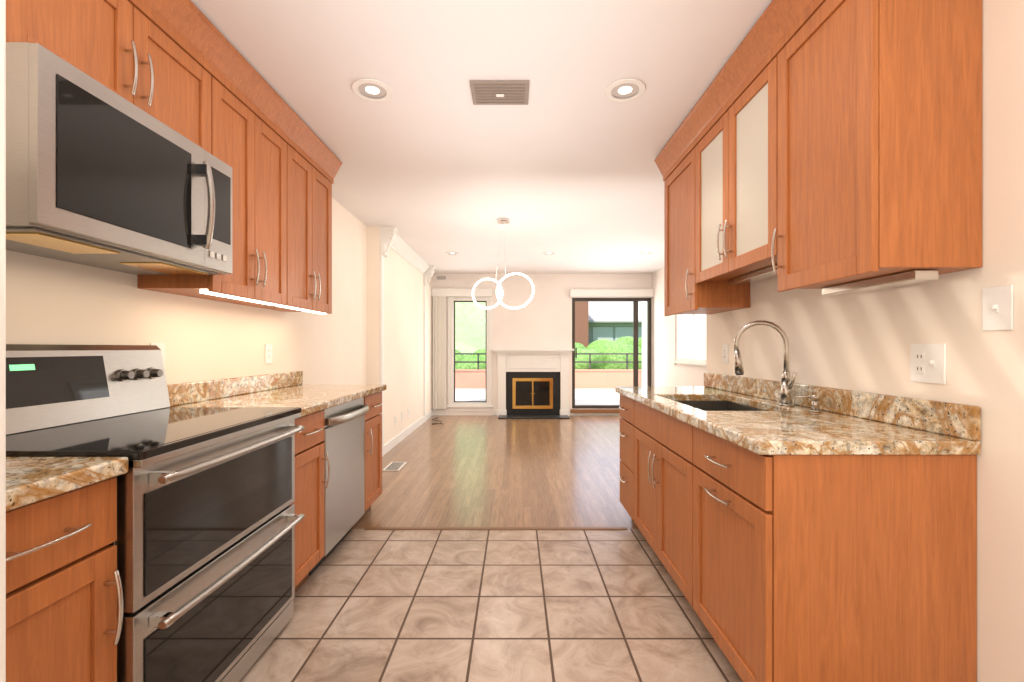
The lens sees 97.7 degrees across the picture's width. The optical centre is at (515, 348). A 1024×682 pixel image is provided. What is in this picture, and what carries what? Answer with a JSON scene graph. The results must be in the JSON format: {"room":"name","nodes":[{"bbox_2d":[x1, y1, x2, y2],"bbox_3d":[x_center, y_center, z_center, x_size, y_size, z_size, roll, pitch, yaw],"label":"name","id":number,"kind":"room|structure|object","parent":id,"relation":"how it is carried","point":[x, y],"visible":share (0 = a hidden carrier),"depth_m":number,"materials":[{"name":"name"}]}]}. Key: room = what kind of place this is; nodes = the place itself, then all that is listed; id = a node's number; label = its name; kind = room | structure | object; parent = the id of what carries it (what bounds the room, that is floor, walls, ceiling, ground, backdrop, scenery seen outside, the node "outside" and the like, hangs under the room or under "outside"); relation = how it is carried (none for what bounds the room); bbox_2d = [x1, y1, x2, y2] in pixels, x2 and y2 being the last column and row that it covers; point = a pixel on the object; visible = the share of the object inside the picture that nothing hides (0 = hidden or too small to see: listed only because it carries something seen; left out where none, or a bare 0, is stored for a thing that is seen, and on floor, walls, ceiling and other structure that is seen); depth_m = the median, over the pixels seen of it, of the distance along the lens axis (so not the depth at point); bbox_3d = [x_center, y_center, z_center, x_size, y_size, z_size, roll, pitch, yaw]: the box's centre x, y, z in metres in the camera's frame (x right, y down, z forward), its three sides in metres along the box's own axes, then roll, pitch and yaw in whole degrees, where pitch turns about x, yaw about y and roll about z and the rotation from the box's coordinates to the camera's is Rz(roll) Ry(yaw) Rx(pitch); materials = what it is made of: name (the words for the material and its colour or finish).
{"room":"kitchen","nodes":[
{"label":"kitchen","id":0,"kind":"room"},
{"bbox_2d":[6,198,366,384],"bbox_3d":[-1.634,-0.065,1.686,0.100,2.470,6.172,0,0,0],"label":"wall","id":1,"kind":"structure","parent":0,"point":[53,301],"depth_m":2.24,"materials":[{"name":"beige paint"}]},
{"bbox_2d":[6,0,210,153],"bbox_3d":[-1.403,-0.949,1.483,0.355,0.382,0.764,0,0,0],"label":"upper cabinet","id":2,"kind":"object","parent":1,"relation":"attached to","point":[128,51],"visible":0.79,"depth_m":1.45,"materials":[{"name":"brown wood"}]},
{"bbox_2d":[6,42,231,274],"bbox_3d":[-1.348,-0.525,1.483,0.462,0.458,0.762,0,0,0],"label":"over-the-range microwave","id":3,"kind":"object","parent":2,"relation":"attached to","point":[99,175],"visible":1,"depth_m":1.30,"materials":[{"name":"metal"}]},
{"bbox_2d":[128,0,341,183],"bbox_3d":[-1.392,-1.214,2.103,0.377,0.147,2.005,0,0,0],"label":"crown molding","id":4,"kind":"structure","parent":2,"relation":"attached to","point":[190,29],"depth_m":1.97,"materials":[{"name":"brown wood"}]},
{"bbox_2d":[137,77,286,304],"bbox_3d":[-1.403,-0.689,2.174,0.355,0.902,0.610,0,0,0],"label":"upper cabinet","id":5,"kind":"object","parent":1,"relation":"attached to","point":[248,146],"visible":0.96,"depth_m":2.13,"materials":[{"name":"brown wood"}]},
{"bbox_2d":[265,344,271,362],"bbox_3d":[-1.578,0.035,2.863,0.008,0.120,0.075,0,0,0],"label":"electrical outlet","id":6,"kind":"object","parent":1,"relation":"attached to","point":[268,353],"visible":1,"depth_m":2.86,"materials":[{"name":"white plastic"}]},
{"bbox_2d":[233,144,331,313],"bbox_3d":[-1.403,-0.689,2.786,0.355,0.902,0.606,0,0,0],"label":"upper cabinet","id":7,"kind":"object","parent":1,"relation":"attached to","point":[309,236],"visible":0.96,"depth_m":2.74,"materials":[{"name":"brown wood"}]},
{"bbox_2d":[200,290,281,306],"bbox_3d":[-1.319,-0.241,2.178,0.040,0.015,0.564,0,0,0],"label":"light","id":8,"kind":"object","parent":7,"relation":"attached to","point":[239,298],"depth_m":2.10,"materials":[{"name":"white plastic"}]},
{"bbox_2d":[282,305,325,313],"bbox_3d":[-1.319,-0.241,2.785,0.040,0.015,0.570,0,0,0],"label":"light","id":9,"kind":"object","parent":7,"relation":"attached to","point":[283,306],"depth_m":2.74,"materials":[{"name":"white plastic"}]},
{"bbox_2d":[367,226,431,444],"bbox_3d":[-1.567,-0.065,6.361,0.234,2.470,3.178,0,0,0],"label":"wall","id":10,"kind":"structure","parent":0,"point":[403,332],"depth_m":5.55,"materials":[{"name":"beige paint"}]},
{"bbox_2d":[379,226,434,456],"bbox_3d":[-1.367,-0.065,5.961,0.164,2.469,2.402,0,0,0],"label":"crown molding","id":11,"kind":"structure","parent":10,"relation":"attached to","point":[390,237],"depth_m":4.84,"materials":[{"name":"white paint"}]},
{"bbox_2d":[384,409,433,454],"bbox_3d":[-1.441,1.117,6.335,0.016,0.105,2.927,0,0,0],"label":"baseboard","id":12,"kind":"structure","parent":10,"relation":"attached to","point":[395,441],"depth_m":5.84,"materials":[{"name":"white paint"}]},
{"bbox_2d":[191,0,771,273],"bbox_3d":[0.398,-1.350,3.275,4.164,0.100,9.350,0,0,0],"label":"ceiling","id":13,"kind":"structure","parent":0,"point":[437,165],"depth_m":2.44,"materials":[{"name":"paint"}]},
{"bbox_2d":[352,78,392,101],"bbox_3d":[-0.719,-1.296,2.250,0.198,0.007,0.198,0,0,0],"label":"recessed light","id":14,"kind":"object","parent":13,"relation":"in","point":[375,88],"visible":1,"depth_m":2.24,"materials":[{"name":"white paint"}]},
{"bbox_2d":[446,252,458,254],"bbox_3d":[-0.862,-1.296,6.120,0.178,0.007,0.178,0,0,0],"label":"recessed light","id":15,"kind":"object","parent":13,"relation":"in","point":[452,253],"visible":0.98,"depth_m":6.12,"materials":[{"name":"white paint"}]},
{"bbox_2d":[470,81,528,104],"bbox_3d":[-0.078,-1.289,2.270,0.290,0.019,0.200,0,0,0],"label":"ceiling vent","id":16,"kind":"object","parent":13,"relation":"in","point":[499,92],"visible":1,"depth_m":2.25,"materials":[{"name":"beige metal"}]},
{"bbox_2d":[472,268,533,308],"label":"ring pendant light","id":17,"kind":"object","parent":13,"relation":"hanging from","point":[500,286],"depth_m":4.52,"materials":[{"name":"silver metal"}]},
{"bbox_2d":[497,218,509,223],"label":"ceiling canopy","id":18,"kind":"object","parent":13,"relation":"hanging from","point":[503,220],"depth_m":4.49,"materials":[{"name":"silver metal"}]},
{"bbox_2d":[542,252,554,254],"bbox_3d":[0.458,-1.296,6.120,0.178,0.007,0.178,0,0,0],"label":"recessed light","id":19,"kind":"object","parent":13,"relation":"in","point":[549,253],"visible":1,"depth_m":6.12,"materials":[{"name":"white paint"}]},
{"bbox_2d":[605,78,645,101],"bbox_3d":[0.551,-1.296,2.250,0.198,0.007,0.198,0,0,0],"label":"recessed light","id":20,"kind":"object","parent":13,"relation":"in","point":[621,88],"visible":1,"depth_m":2.24,"materials":[{"name":"white paint"}]},
{"bbox_2d":[639,252,652,254],"bbox_3d":[1.785,-1.296,6.120,0.178,0.007,0.178,0,0,0],"label":"recessed light","id":21,"kind":"object","parent":13,"relation":"in","point":[645,253],"visible":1,"depth_m":6.12,"materials":[{"name":"white paint"}]},
{"bbox_2d":[239,529,742,681],"bbox_3d":[-0.126,1.210,0.750,3.115,0.080,4.300,0,0,0],"label":"floor","id":22,"kind":"structure","parent":0,"point":[492,606],"depth_m":1.96,"materials":[{"name":"beige tile"}]},
{"bbox_2d":[0,0,5,681],"bbox_3d":[-1.150,0.280,0.245,0.862,1.780,0.890,0,0,0],"label":"refrigerator","id":23,"kind":"object","parent":22,"relation":"on","point":[2,340],"visible":1,"depth_m":0.68,"materials":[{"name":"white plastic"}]},
{"bbox_2d":[6,477,123,681],"bbox_3d":[-1.256,0.738,0.908,0.650,0.864,0.374,0,0,0],"label":"base cabinet","id":24,"kind":"object","parent":22,"relation":"on","point":[64,595],"visible":0.94,"depth_m":0.97,"materials":[{"name":"brown wood"}]},
{"bbox_2d":[6,344,304,681],"bbox_3d":[-1.225,0.579,1.510,0.694,1.182,0.816,0,0,0],"label":"range","id":25,"kind":"object","parent":22,"relation":"on","point":[208,519],"visible":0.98,"depth_m":1.41,"materials":[{"name":"metal"}]},
{"bbox_2d":[292,410,329,591],"bbox_3d":[-1.256,0.738,2.103,0.650,0.864,0.358,0,0,0],"label":"base cabinet","id":26,"kind":"object","parent":22,"relation":"on","point":[308,502],"visible":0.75,"depth_m":2.13,"materials":[{"name":"brown wood"}]},
{"bbox_2d":[309,397,368,575],"bbox_3d":[-1.239,0.739,2.587,0.670,0.863,0.601,0,0,0],"label":"dishwasher","id":27,"kind":"object","parent":22,"relation":"on","point":[344,449],"visible":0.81,"depth_m":2.51,"materials":[{"name":"metal"}]},
{"bbox_2d":[634,400,696,606],"bbox_3d":[1.004,0.738,2.269,0.648,0.864,0.892,0,0,0],"label":"base cabinet","id":28,"kind":"object","parent":22,"relation":"on","point":[664,465],"visible":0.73,"depth_m":2.15,"materials":[{"name":"brown wood"}]},
{"bbox_2d":[615,372,980,454],"bbox_3d":[1.010,0.235,2.192,0.635,0.140,1.839,0,0,0],"label":"countertop","id":29,"kind":"structure","parent":28,"relation":"on","point":[847,422],"depth_m":1.53,"materials":[{"name":"stone"}]},
{"bbox_2d":[676,401,764,410],"bbox_3d":[1.011,0.408,2.240,0.474,0.204,0.744,0,0,0],"label":"undermount sink","id":30,"kind":"object","parent":29,"relation":"in","point":[716,406],"visible":0.06,"depth_m":2.59,"materials":[{"name":"metal"}]},
{"bbox_2d":[733,320,796,405],"bbox_3d":[1.164,0.066,2.075,0.237,0.396,0.171,0,0,0],"label":"gooseneck faucet","id":31,"kind":"object","parent":29,"relation":"on","point":[787,382],"visible":1,"depth_m":2.07,"materials":[{"name":"silver metal"}]},
{"bbox_2d":[793,395,821,411],"bbox_3d":[1.226,0.231,1.874,0.098,0.067,0.051,0,0,0],"label":"soap dispenser","id":32,"kind":"object","parent":29,"relation":"on","point":[815,403],"visible":1,"depth_m":1.86,"materials":[{"name":"silver metal"}]},
{"bbox_2d":[693,426,976,681],"bbox_3d":[1.003,0.738,1.552,0.650,0.864,0.532,0,0,0],"label":"base cabinet","id":33,"kind":"object","parent":22,"relation":"on","point":[834,568],"visible":0.96,"depth_m":1.29,"materials":[{"name":"brown wood"}]},
{"bbox_2d":[353,415,637,528],"bbox_3d":[0.398,1.210,5.425,4.164,0.080,5.050,0,0,0],"label":"floor","id":34,"kind":"structure","parent":0,"point":[474,471],"depth_m":4.12,"materials":[{"name":"brown wood"}]},
{"bbox_2d":[351,391,381,528],"bbox_3d":[-1.256,0.738,3.080,0.650,0.864,0.377,0,0,0],"label":"base cabinet","id":35,"kind":"object","parent":34,"relation":"on","point":[373,453],"visible":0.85,"depth_m":3.07,"materials":[{"name":"brown wood"}]},
{"bbox_2d":[6,371,385,510],"bbox_3d":[-1.263,0.235,1.992,0.635,0.140,2.585,0,0,0],"label":"countertop","id":36,"kind":"structure","parent":35,"relation":"on","point":[29,480],"depth_m":2.08,"materials":[{"name":"stone"}]},
{"bbox_2d":[382,462,406,470],"bbox_3d":[-1.190,1.166,4.420,0.160,0.007,0.320,0,0,0],"label":"floor vent","id":37,"kind":"object","parent":34,"relation":"in","point":[394,466],"visible":0.94,"depth_m":4.40,"materials":[{"name":"grey metal"}]},
{"bbox_2d":[364,527,627,529],"bbox_3d":[-0.126,1.166,2.900,1.695,0.006,0.044,0,0,0],"label":"threshold","id":38,"kind":"object","parent":34,"relation":"on","point":[495,528],"depth_m":2.89,"materials":[{"name":"brown wood"}]},
{"bbox_2d":[493,349,573,418],"bbox_3d":[0.305,0.590,7.598,1.380,1.160,0.400,0,0,0],"label":"fireplace mantel","id":39,"kind":"object","parent":34,"relation":"on","point":[533,383],"visible":1,"depth_m":7.71,"materials":[{"name":"white paint"}]},
{"bbox_2d":[619,394,635,520],"bbox_3d":[1.003,0.738,2.909,0.650,0.864,0.378,0,0,0],"label":"base cabinet","id":40,"kind":"object","parent":34,"relation":"on","point":[626,434],"visible":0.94,"depth_m":2.88,"materials":[{"name":"brown wood"}]},
{"bbox_2d":[432,274,651,414],"bbox_3d":[0.465,-0.065,7.875,3.830,2.470,0.150,0,0,0],"label":"wall","id":41,"kind":"structure","parent":0,"point":[542,319],"depth_m":7.80,"materials":[{"name":"paint"}]},
{"bbox_2d":[436,276,446,279],"bbox_3d":[-1.290,-1.225,7.792,0.180,0.070,0.012,0,0,0],"label":"air vent","id":42,"kind":"object","parent":41,"relation":"in","point":[441,277],"visible":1,"depth_m":7.79,"materials":[{"name":"white plastic"}]},
{"bbox_2d":[447,297,492,410],"bbox_3d":[-0.792,0.087,7.835,0.805,2.025,0.150,0,0,0],"label":"window","id":43,"kind":"structure","parent":41,"relation":"in","point":[469,406],"depth_m":7.80,"materials":[{"name":"white paint"}]},
{"bbox_2d":[432,289,491,408],"bbox_3d":[-0.926,0.010,7.748,1.043,2.080,0.067,0,0,0],"label":"vertical blinds","id":44,"kind":"object","parent":43,"relation":"attached to","point":[439,296],"visible":1,"depth_m":7.71,"materials":[{"name":"white paint"}]},
{"bbox_2d":[569,409,619,414],"bbox_3d":[1.633,1.117,7.791,1.427,0.105,0.016,0,0,0],"label":"baseboard","id":45,"kind":"structure","parent":41,"relation":"attached to","point":[569,409],"depth_m":7.79,"materials":[{"name":"white paint"}]},
{"bbox_2d":[570,289,653,412],"bbox_3d":[1.661,0.052,7.800,1.433,2.135,0.200,0,0,0],"label":"sliding door","id":46,"kind":"structure","parent":41,"relation":"in","point":[606,293],"depth_m":7.82,"materials":[{"name":"brown metal"}]},
{"bbox_2d":[652,267,705,385],"bbox_3d":[2.430,-0.065,5.535,0.100,2.470,4.830,0,0,0],"label":"wall","id":47,"kind":"structure","parent":0,"point":[666,371],"depth_m":7.20,"materials":[{"name":"paint"}]},
{"bbox_2d":[642,302,705,385],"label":"window","id":48,"kind":"structure","parent":47,"relation":"in","point":[678,358],"depth_m":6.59,"materials":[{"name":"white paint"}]},
{"bbox_2d":[706,0,1023,681],"bbox_3d":[1.381,-0.065,0.860,0.100,2.470,4.520,0,0,0],"label":"wall","id":49,"kind":"structure","parent":0,"point":[862,341],"depth_m":1.27,"materials":[{"name":"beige paint"}]},
{"bbox_2d":[664,148,749,315],"bbox_3d":[1.151,-0.679,2.788,0.355,0.922,0.521,0,0,0],"label":"upper cabinet","id":50,"kind":"object","parent":49,"relation":"attached to","point":[684,293],"visible":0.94,"depth_m":2.71,"materials":[{"name":"brown wood"}]},
{"bbox_2d":[722,344,728,362],"bbox_3d":[1.325,0.035,2.830,0.008,0.120,0.075,0,0,0],"label":"electrical outlet","id":51,"kind":"object","parent":49,"relation":"attached to","point":[725,353],"visible":1,"depth_m":2.82,"materials":[{"name":"white plastic"}]},
{"bbox_2d":[695,56,776,283],"bbox_3d":[1.151,-0.751,2.131,0.355,0.777,0.786,0,0,0],"label":"upper cabinet","id":52,"kind":"object","parent":49,"relation":"attached to","point":[735,186],"visible":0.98,"depth_m":2.04,"materials":[{"name":"brown wood"}]},
{"bbox_2d":[655,0,825,180],"bbox_3d":[1.139,-1.214,2.161,0.377,0.147,1.798,0,0,0],"label":"crown molding","id":53,"kind":"structure","parent":49,"relation":"attached to","point":[776,28],"depth_m":1.96,"materials":[{"name":"brown wood"}]},
{"bbox_2d":[728,266,776,284],"bbox_3d":[1.196,-0.360,2.125,0.070,0.028,0.650,0,0,0],"label":"light","id":54,"kind":"object","parent":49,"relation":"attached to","point":[766,272],"depth_m":2.21,"materials":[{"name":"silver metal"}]},
{"bbox_2d":[771,0,981,291],"bbox_3d":[1.151,-0.679,1.502,0.355,0.922,0.463,0,0,0],"label":"upper cabinet","id":55,"kind":"object","parent":49,"relation":"attached to","point":[879,138],"visible":0.98,"depth_m":1.27,"materials":[{"name":"brown wood"}]},
{"bbox_2d":[822,270,938,295],"bbox_3d":[1.196,-0.214,1.500,0.070,0.028,0.400,0,0,0],"label":"light","id":56,"kind":"object","parent":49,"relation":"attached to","point":[903,278],"depth_m":1.43,"materials":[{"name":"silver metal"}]},
{"bbox_2d":[911,344,945,383],"bbox_3d":[1.320,0.048,1.441,0.018,0.125,0.118,0,0,0],"label":"outlet","id":57,"kind":"object","parent":49,"relation":"attached to","point":[928,363],"visible":1,"depth_m":1.44,"materials":[{"name":"white plastic"}]},
{"bbox_2d":[982,285,1012,330],"bbox_3d":[1.320,-0.110,1.232,0.018,0.120,0.075,0,0,0],"label":"light switch","id":58,"kind":"object","parent":49,"relation":"attached to","point":[997,307],"visible":1,"depth_m":1.23,"materials":[{"name":"white plastic"}]},
{"label":"outside","id":59,"kind":"structure","parent":0,"visible":0},
{"bbox_3d":[5.000,1.720,33.975,70.000,0.100,52.050,0,0,0],"label":"ground","id":60,"kind":"structure","parent":59,"visible":0},
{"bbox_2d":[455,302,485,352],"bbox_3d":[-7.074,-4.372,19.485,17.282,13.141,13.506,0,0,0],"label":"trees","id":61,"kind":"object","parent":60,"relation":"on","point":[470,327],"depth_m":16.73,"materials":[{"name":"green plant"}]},
{"bbox_2d":[455,388,619,404],"bbox_3d":[1.000,1.370,10.050,14.000,0.600,4.199,0,0,0],"label":"terrace","id":62,"kind":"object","parent":60,"relation":"on","point":[597,396],"depth_m":10.13,"materials":[{"name":"white concrete"}]},
{"bbox_2d":[455,369,641,387],"bbox_3d":[1.000,0.820,12.025,14.000,0.500,0.290,0,0,0],"label":"parapet","id":63,"kind":"object","parent":62,"relation":"on","point":[584,378],"depth_m":11.90,"materials":[{"name":"concrete"}]},
{"bbox_2d":[455,353,641,369],"bbox_3d":[1.000,0.350,12.020,14.040,0.440,0.040,0,0,0],"label":"railing","id":64,"kind":"object","parent":63,"relation":"on","point":[589,361],"visible":0.19,"depth_m":12.00,"materials":[{"name":"grey"}]},
{"bbox_2d":[455,336,641,368],"bbox_3d":[3.793,-0.451,15.876,19.236,4.480,6.890,0,0,0],"label":"bushes","id":65,"kind":"object","parent":60,"relation":"on","point":[622,344],"visible":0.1,"depth_m":13.02,"materials":[{"name":"green plant"}]},
{"bbox_2d":[575,302,641,346],"bbox_3d":[9.200,-0.730,23.500,14.600,4.800,9.000,0,0,0],"label":"neighbor house","id":66,"kind":"structure","parent":60,"relation":"on","point":[611,321],"depth_m":19.96,"materials":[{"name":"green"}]}
]}

